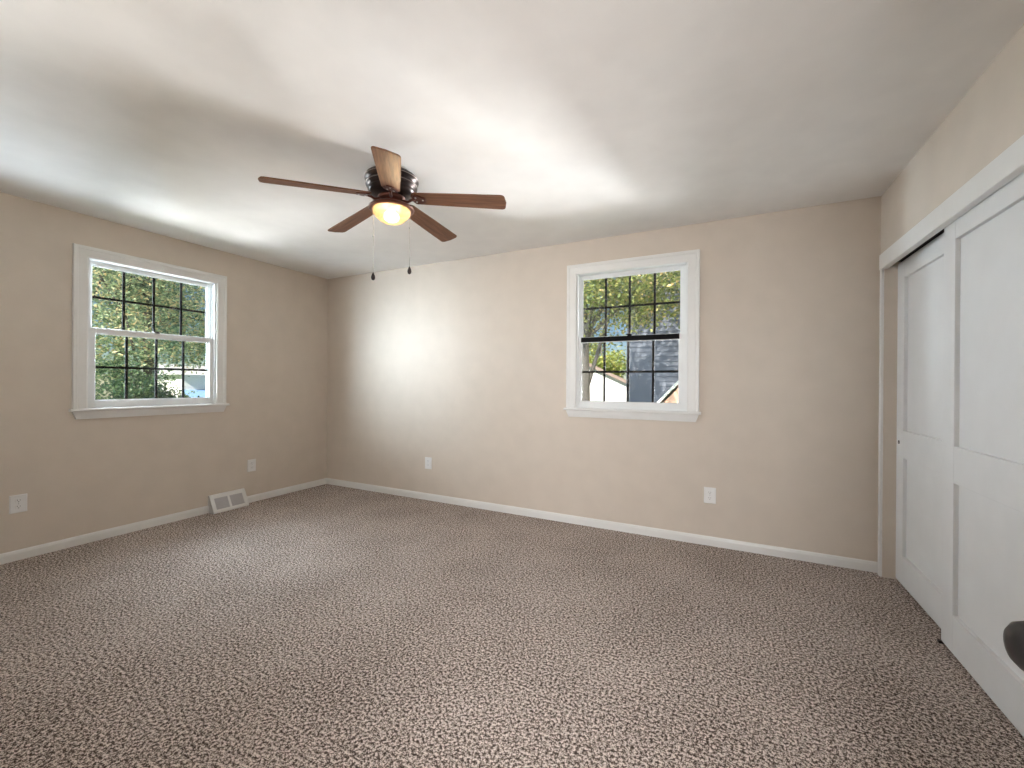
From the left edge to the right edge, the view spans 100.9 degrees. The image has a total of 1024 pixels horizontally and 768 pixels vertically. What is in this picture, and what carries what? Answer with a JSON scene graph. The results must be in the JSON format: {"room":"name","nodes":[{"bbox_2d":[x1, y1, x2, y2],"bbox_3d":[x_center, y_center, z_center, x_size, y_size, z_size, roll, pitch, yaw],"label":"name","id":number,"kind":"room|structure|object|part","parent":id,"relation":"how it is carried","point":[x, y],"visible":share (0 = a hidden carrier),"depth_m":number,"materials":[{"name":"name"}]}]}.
{"room":"empty bedroom","nodes":[
{"label":"empty bedroom","id":0,"kind":"room"},
{"bbox_2d":[0,192,327,553],"bbox_3d":[-3.049,-0.035,3.555,0.160,2.440,3.750,0,0,27],"label":"wall","id":1,"kind":"structure","parent":0,"point":[78,477],"depth_m":3.38,"materials":[{"name":"beige paint"}]},
{"bbox_2d":[9,493,26,513],"bbox_3d":[-3.318,0.805,2.844,0.010,0.120,0.082,0,0,27],"label":"wall outlet","id":2,"kind":"object","parent":1,"relation":"attached to","point":[17,503],"visible":1,"depth_m":2.84,"materials":[{"name":"white plastic"}]},
{"bbox_2d":[69,243,229,419],"bbox_3d":[-3.012,-0.381,3.574,0.204,1.281,1.090,0,0,27],"label":"window","id":3,"kind":"structure","parent":1,"relation":"in","point":[84,405],"depth_m":3.44,"materials":[{"name":"white paint"}]},
{"bbox_2d":[92,272,205,336],"bbox_3d":[-3.039,-0.666,3.588,0.006,0.478,0.804,0,0,27],"label":"grille","id":4,"kind":"object","parent":3,"relation":"attached to","point":[152,275],"depth_m":3.58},
{"bbox_3d":[-3.029,-0.667,3.583,0.034,0.544,0.884,0,0,27],"label":"sash","id":5,"kind":"part","parent":3,"relation":"part of","materials":[{"name":"glass"}]},
{"bbox_2d":[95,337,207,399],"bbox_3d":[-3.001,-0.129,3.568,0.006,0.511,0.794,0,0,27],"label":"grille","id":6,"kind":"object","parent":3,"relation":"attached to","point":[182,339],"depth_m":3.57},
{"bbox_3d":[-2.992,-0.121,3.563,0.034,0.605,0.884,0,0,27],"label":"sash","id":7,"kind":"part","parent":3,"relation":"part of","materials":[{"name":"white plastic"}]},
{"bbox_2d":[0,478,325,564],"bbox_3d":[-2.991,1.151,3.494,0.013,0.068,3.457,0,0,27],"label":"baseboard","id":8,"kind":"structure","parent":1,"relation":"attached to","point":[20,554],"depth_m":3.34,"materials":[{"name":"white paint"}]},
{"bbox_2d":[208,488,248,513],"bbox_3d":[-2.685,1.108,4.015,0.092,0.158,0.322,0,0,27],"label":"air vent","id":9,"kind":"object","parent":1,"relation":"in","point":[234,499],"visible":1,"depth_m":3.99,"materials":[{"name":"white metal"}]},
{"bbox_3d":[-2.712,1.112,3.952,0.060,0.101,0.118,0,0,27],"label":"louvre panel","id":10,"kind":"part","parent":9,"relation":"part of","materials":[{"name":"grey metal"}]},
{"bbox_3d":[-2.651,1.112,4.074,0.060,0.101,0.118,0,0,27],"label":"louvre panel","id":11,"kind":"part","parent":9,"relation":"part of","materials":[{"name":"grey metal"}]},
{"bbox_2d":[247,459,255,471],"bbox_3d":[-2.612,0.817,4.246,0.010,0.120,0.082,0,0,27],"label":"wall outlet","id":12,"kind":"object","parent":1,"relation":"attached to","point":[251,464],"visible":1,"depth_m":4.24,"materials":[{"name":"white plastic"}]},
{"bbox_2d":[0,484,1023,767],"bbox_3d":[-0.745,1.302,1.492,6.148,0.200,5.360,0,0,27],"label":"floor","id":13,"kind":"structure","parent":0,"point":[326,625],"depth_m":1.89,"materials":[{"name":"beige carpet"}]},
{"bbox_2d":[0,0,1023,278],"bbox_3d":[-0.728,-1.312,1.489,6.148,0.150,5.360,0,0,27],"label":"ceiling","id":14,"kind":"structure","parent":0,"point":[591,119],"depth_m":1.89,"materials":[{"name":"white paint"}]},
{"bbox_2d":[258,146,505,279],"bbox_3d":[-0.709,-0.927,2.557,1.311,0.622,1.282,0,0,27],"label":"ceiling fan","id":15,"kind":"object","parent":14,"relation":"hanging from","point":[391,186],"visible":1,"depth_m":2.45,"materials":[{"name":"brown wood"}]},
{"bbox_3d":[-1.056,-1.073,2.303,0.565,0.007,0.132,-7,15,-32],"label":"blade","id":16,"kind":"part","parent":15,"relation":"part of","materials":[{"name":"brown wood"}]},
{"bbox_3d":[-1.022,-1.082,2.774,0.565,0.007,0.132,-5,8,40],"label":"blade","id":17,"kind":"part","parent":15,"relation":"part of","materials":[{"name":"brown wood"}]},
{"bbox_3d":[-0.797,-0.862,2.514,0.061,0.416,0.004,0,0,1],"label":"pull chain","id":18,"kind":"part","parent":15,"relation":"part of","materials":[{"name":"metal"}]},
{"bbox_3d":[-0.620,-1.063,2.126,0.132,0.007,0.565,12,5,-15],"label":"blade","id":19,"kind":"part","parent":15,"relation":"part of","materials":[{"name":"brown wood"}]},
{"bbox_3d":[-0.715,-0.999,2.514,0.092,0.075,0.092,0,0,27],"label":"bulb","id":20,"kind":"part","parent":15,"relation":"part of","materials":[{"name":"beige glass"}]},
{"bbox_3d":[-0.636,-0.879,2.515,0.061,0.379,0.004,0,0,1],"label":"pull chain","id":21,"kind":"part","parent":15,"relation":"part of","materials":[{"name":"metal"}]},
{"bbox_3d":[-0.563,-1.087,2.886,0.132,0.007,0.565,-12,-7,21],"label":"blade","id":22,"kind":"part","parent":15,"relation":"part of","materials":[{"name":"brown wood"}]},
{"bbox_3d":[-0.314,-1.078,2.485,0.565,0.007,0.132,4,-11,4],"label":"blade","id":23,"kind":"part","parent":15,"relation":"part of","materials":[{"name":"brown wood"}]},
{"bbox_2d":[327,196,880,561],"bbox_3d":[0.504,-0.012,3.777,5.988,2.440,0.160,0,0,27],"label":"wall","id":24,"kind":"structure","parent":0,"point":[460,364],"depth_m":3.38,"materials":[{"name":"beige paint"}]},
{"bbox_2d":[425,457,431,468],"bbox_3d":[-0.866,0.818,4.369,0.082,0.120,0.010,0,0,27],"label":"wall outlet","id":25,"kind":"object","parent":24,"relation":"attached to","point":[428,460],"visible":1,"depth_m":4.37,"materials":[{"name":"white plastic"}]},
{"bbox_2d":[326,478,877,572],"bbox_3d":[0.077,1.171,3.892,5.137,0.068,0.013,0,0,27],"label":"baseboard","id":26,"kind":"structure","parent":24,"relation":"attached to","point":[820,558],"depth_m":3.40,"materials":[{"name":"white paint"}]},
{"bbox_2d":[563,249,700,421],"bbox_3d":[0.982,-0.370,3.513,1.090,1.313,0.204,0,0,27],"label":"window","id":27,"kind":"structure","parent":24,"relation":"in","point":[686,409],"depth_m":3.44,"materials":[{"name":"white paint"}]},
{"bbox_3d":[0.959,-0.377,3.494,0.794,0.040,0.038,0,0,27],"label":"meeting rail","id":28,"kind":"part","parent":27,"relation":"part of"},
{"bbox_2d":[582,340,677,402],"bbox_3d":[0.963,-0.102,3.506,0.794,0.511,0.006,0,0,27],"label":"grille","id":29,"kind":"object","parent":27,"relation":"attached to","point":[604,371],"depth_m":3.50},
{"bbox_2d":[583,273,679,335],"bbox_3d":[0.987,-0.655,3.546,0.804,0.510,0.006,0,0,27],"label":"grille","id":30,"kind":"object","parent":27,"relation":"attached to","point":[612,275],"depth_m":3.54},
{"bbox_3d":[0.969,-0.095,3.490,0.884,0.605,0.034,0,0,27],"label":"sash","id":31,"kind":"part","parent":27,"relation":"part of","materials":[{"name":"white plastic"}]},
{"bbox_3d":[0.993,-0.656,3.531,0.884,0.576,0.034,0,0,27],"label":"sash","id":32,"kind":"part","parent":27,"relation":"part of","materials":[{"name":"glass"}]},
{"bbox_2d":[704,487,715,503],"bbox_3d":[1.489,0.839,3.184,0.082,0.120,0.010,0,0,27],"label":"wall outlet","id":33,"kind":"object","parent":24,"relation":"attached to","point":[709,492],"visible":1,"depth_m":3.18,"materials":[{"name":"white plastic"}]},
{"bbox_2d":[881,24,1023,519],"bbox_3d":[1.630,-0.001,1.111,0.120,2.440,3.590,0,0,27],"label":"wall","id":34,"kind":"structure","parent":0,"point":[988,119],"depth_m":1.79,"materials":[{"name":"beige paint"}]},
{"bbox_2d":[877,269,883,576],"bbox_3d":[2.353,0.247,2.698,0.014,1.950,0.039,0,0,27],"label":"trim","id":35,"kind":"structure","parent":34,"relation":"attached to","point":[881,307],"depth_m":2.68,"materials":[{"name":"white paint"}]},
{"bbox_2d":[882,262,900,579],"bbox_3d":[2.403,0.222,2.649,0.119,2.000,0.006,0,0,27],"label":"trim","id":36,"kind":"structure","parent":34,"relation":"attached to","point":[890,274],"depth_m":2.66,"materials":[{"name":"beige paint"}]},
{"bbox_2d":[898,229,943,261],"bbox_3d":[1.867,-0.773,1.561,0.090,0.015,2.425,0,0,27],"label":"track","id":37,"kind":"object","parent":34,"relation":"attached to","point":[941,231],"depth_m":2.33,"materials":[{"name":"black metal"}]},
{"bbox_2d":[895,233,943,627],"bbox_3d":[2.228,0.231,2.258,0.036,1.958,0.850,0,0,27],"label":"door","id":38,"kind":"structure","parent":37,"relation":"hanging from","point":[921,274],"depth_m":2.35,"materials":[{"name":"white paint"}]},
{"bbox_3d":[2.230,0.743,2.256,0.008,0.601,0.634,0,0,27],"label":"panel","id":39,"kind":"part","parent":38,"relation":"part of","materials":[{"name":"white paint"}]},
{"bbox_3d":[2.236,-0.181,2.255,0.008,0.933,0.634,0,0,27],"label":"panel","id":40,"kind":"part","parent":38,"relation":"part of","materials":[{"name":"white paint"}]},
{"bbox_2d":[941,172,1023,736],"bbox_3d":[1.839,0.226,1.578,0.034,1.962,0.920,0,0,27],"label":"door","id":41,"kind":"structure","parent":37,"relation":"hanging from","point":[982,566],"depth_m":1.69,"materials":[{"name":"white paint"}]},
{"bbox_3d":[1.841,0.741,1.576,0.008,0.600,0.704,0,0,27],"label":"panel","id":42,"kind":"part","parent":41,"relation":"part of","materials":[{"name":"white paint"}]},
{"bbox_3d":[1.847,-0.185,1.575,0.008,0.938,0.704,0,0,27],"label":"panel","id":43,"kind":"part","parent":41,"relation":"part of","materials":[{"name":"white paint"}]},
{"bbox_2d":[879,135,1023,270],"bbox_3d":[1.805,-0.779,1.578,0.035,0.098,2.538,0,0,27],"label":"trim","id":44,"kind":"structure","parent":34,"relation":"attached to","point":[1009,164],"depth_m":1.77,"materials":[{"name":"white paint"}]},
{"bbox_2d":[1003,621,1023,670],"bbox_3d":[0.512,0.189,0.230,0.106,2.023,0.773,0,0,27],"label":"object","id":45,"kind":"structure","parent":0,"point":[1013,634],"depth_m":0.49,"materials":[{"name":"black metal"}]},
{"label":"outside","id":46,"kind":"structure","parent":0,"visible":0},
{"bbox_3d":[6.758,4.281,22.920,80.000,0.300,80.000,0,0,27],"label":"ground","id":47,"kind":"structure","parent":46,"visible":0},
{"bbox_2d":[95,353,199,399],"bbox_3d":[-7.832,1.716,8.576,2.086,4.664,2.924,0,0,20],"label":"evergreen shrub","id":48,"kind":"object","parent":47,"relation":"on","point":[141,388],"visible":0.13,"depth_m":8.43,"materials":[{"name":"green plant"}]},
{"bbox_2d":[92,267,204,398],"bbox_3d":[-19.304,-2.484,21.371,7.220,12.884,14.770,0,0,18],"label":"tree","id":49,"kind":"object","parent":47,"relation":"on","point":[94,287],"visible":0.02,"depth_m":20.85,"materials":[{"name":"green plant"}]},
{"bbox_2d":[92,266,205,388],"bbox_3d":[-9.646,-0.420,11.565,4.820,8.905,7.497,0,0,22],"label":"broadleaf tree","id":50,"kind":"object","parent":47,"relation":"on","point":[144,316],"visible":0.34,"depth_m":11.08,"materials":[{"name":"green plant"}]},
{"bbox_2d":[158,364,205,396],"bbox_3d":[-10.899,1.640,19.388,3.800,4.750,8.400,0,0,27],"label":"house","id":51,"kind":"structure","parent":47,"relation":"on","point":[195,382],"depth_m":15.78,"materials":[{"name":"white"}]},
{"bbox_2d":[589,363,625,401],"bbox_3d":[3.754,1.530,23.080,7.800,5.160,6.400,0,0,5],"label":"garage","id":52,"kind":"structure","parent":47,"relation":"on","point":[615,386],"depth_m":19.99,"materials":[{"name":"white"}]},
{"bbox_2d":[589,342,625,377],"bbox_3d":[6.580,0.236,31.035,5.223,7.775,5.746,0,0,-20],"label":"tree","id":53,"kind":"object","parent":47,"relation":"on","point":[620,364],"visible":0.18,"depth_m":29.65,"materials":[{"name":"green plant"}]},
{"bbox_2d":[582,270,679,400],"bbox_3d":[2.365,-1.370,8.574,6.789,10.973,5.086,0,0,17],"label":"street tree","id":54,"kind":"object","parent":47,"relation":"on","point":[616,286],"visible":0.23,"depth_m":8.21,"materials":[{"name":"green plant"}]},
{"bbox_2d":[626,272,679,401],"bbox_3d":[8.025,-0.952,13.842,7.800,10.200,7.700,0,0,27],"label":"house","id":55,"kind":"structure","parent":47,"relation":"on","point":[666,355],"depth_m":11.97,"materials":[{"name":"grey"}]},
{"bbox_2d":[657,381,677,402],"bbox_3d":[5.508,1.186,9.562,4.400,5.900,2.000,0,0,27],"label":"porch roof","id":56,"kind":"structure","parent":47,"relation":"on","point":[671,396],"depth_m":9.51,"materials":[{"name":"white"}]}
]}

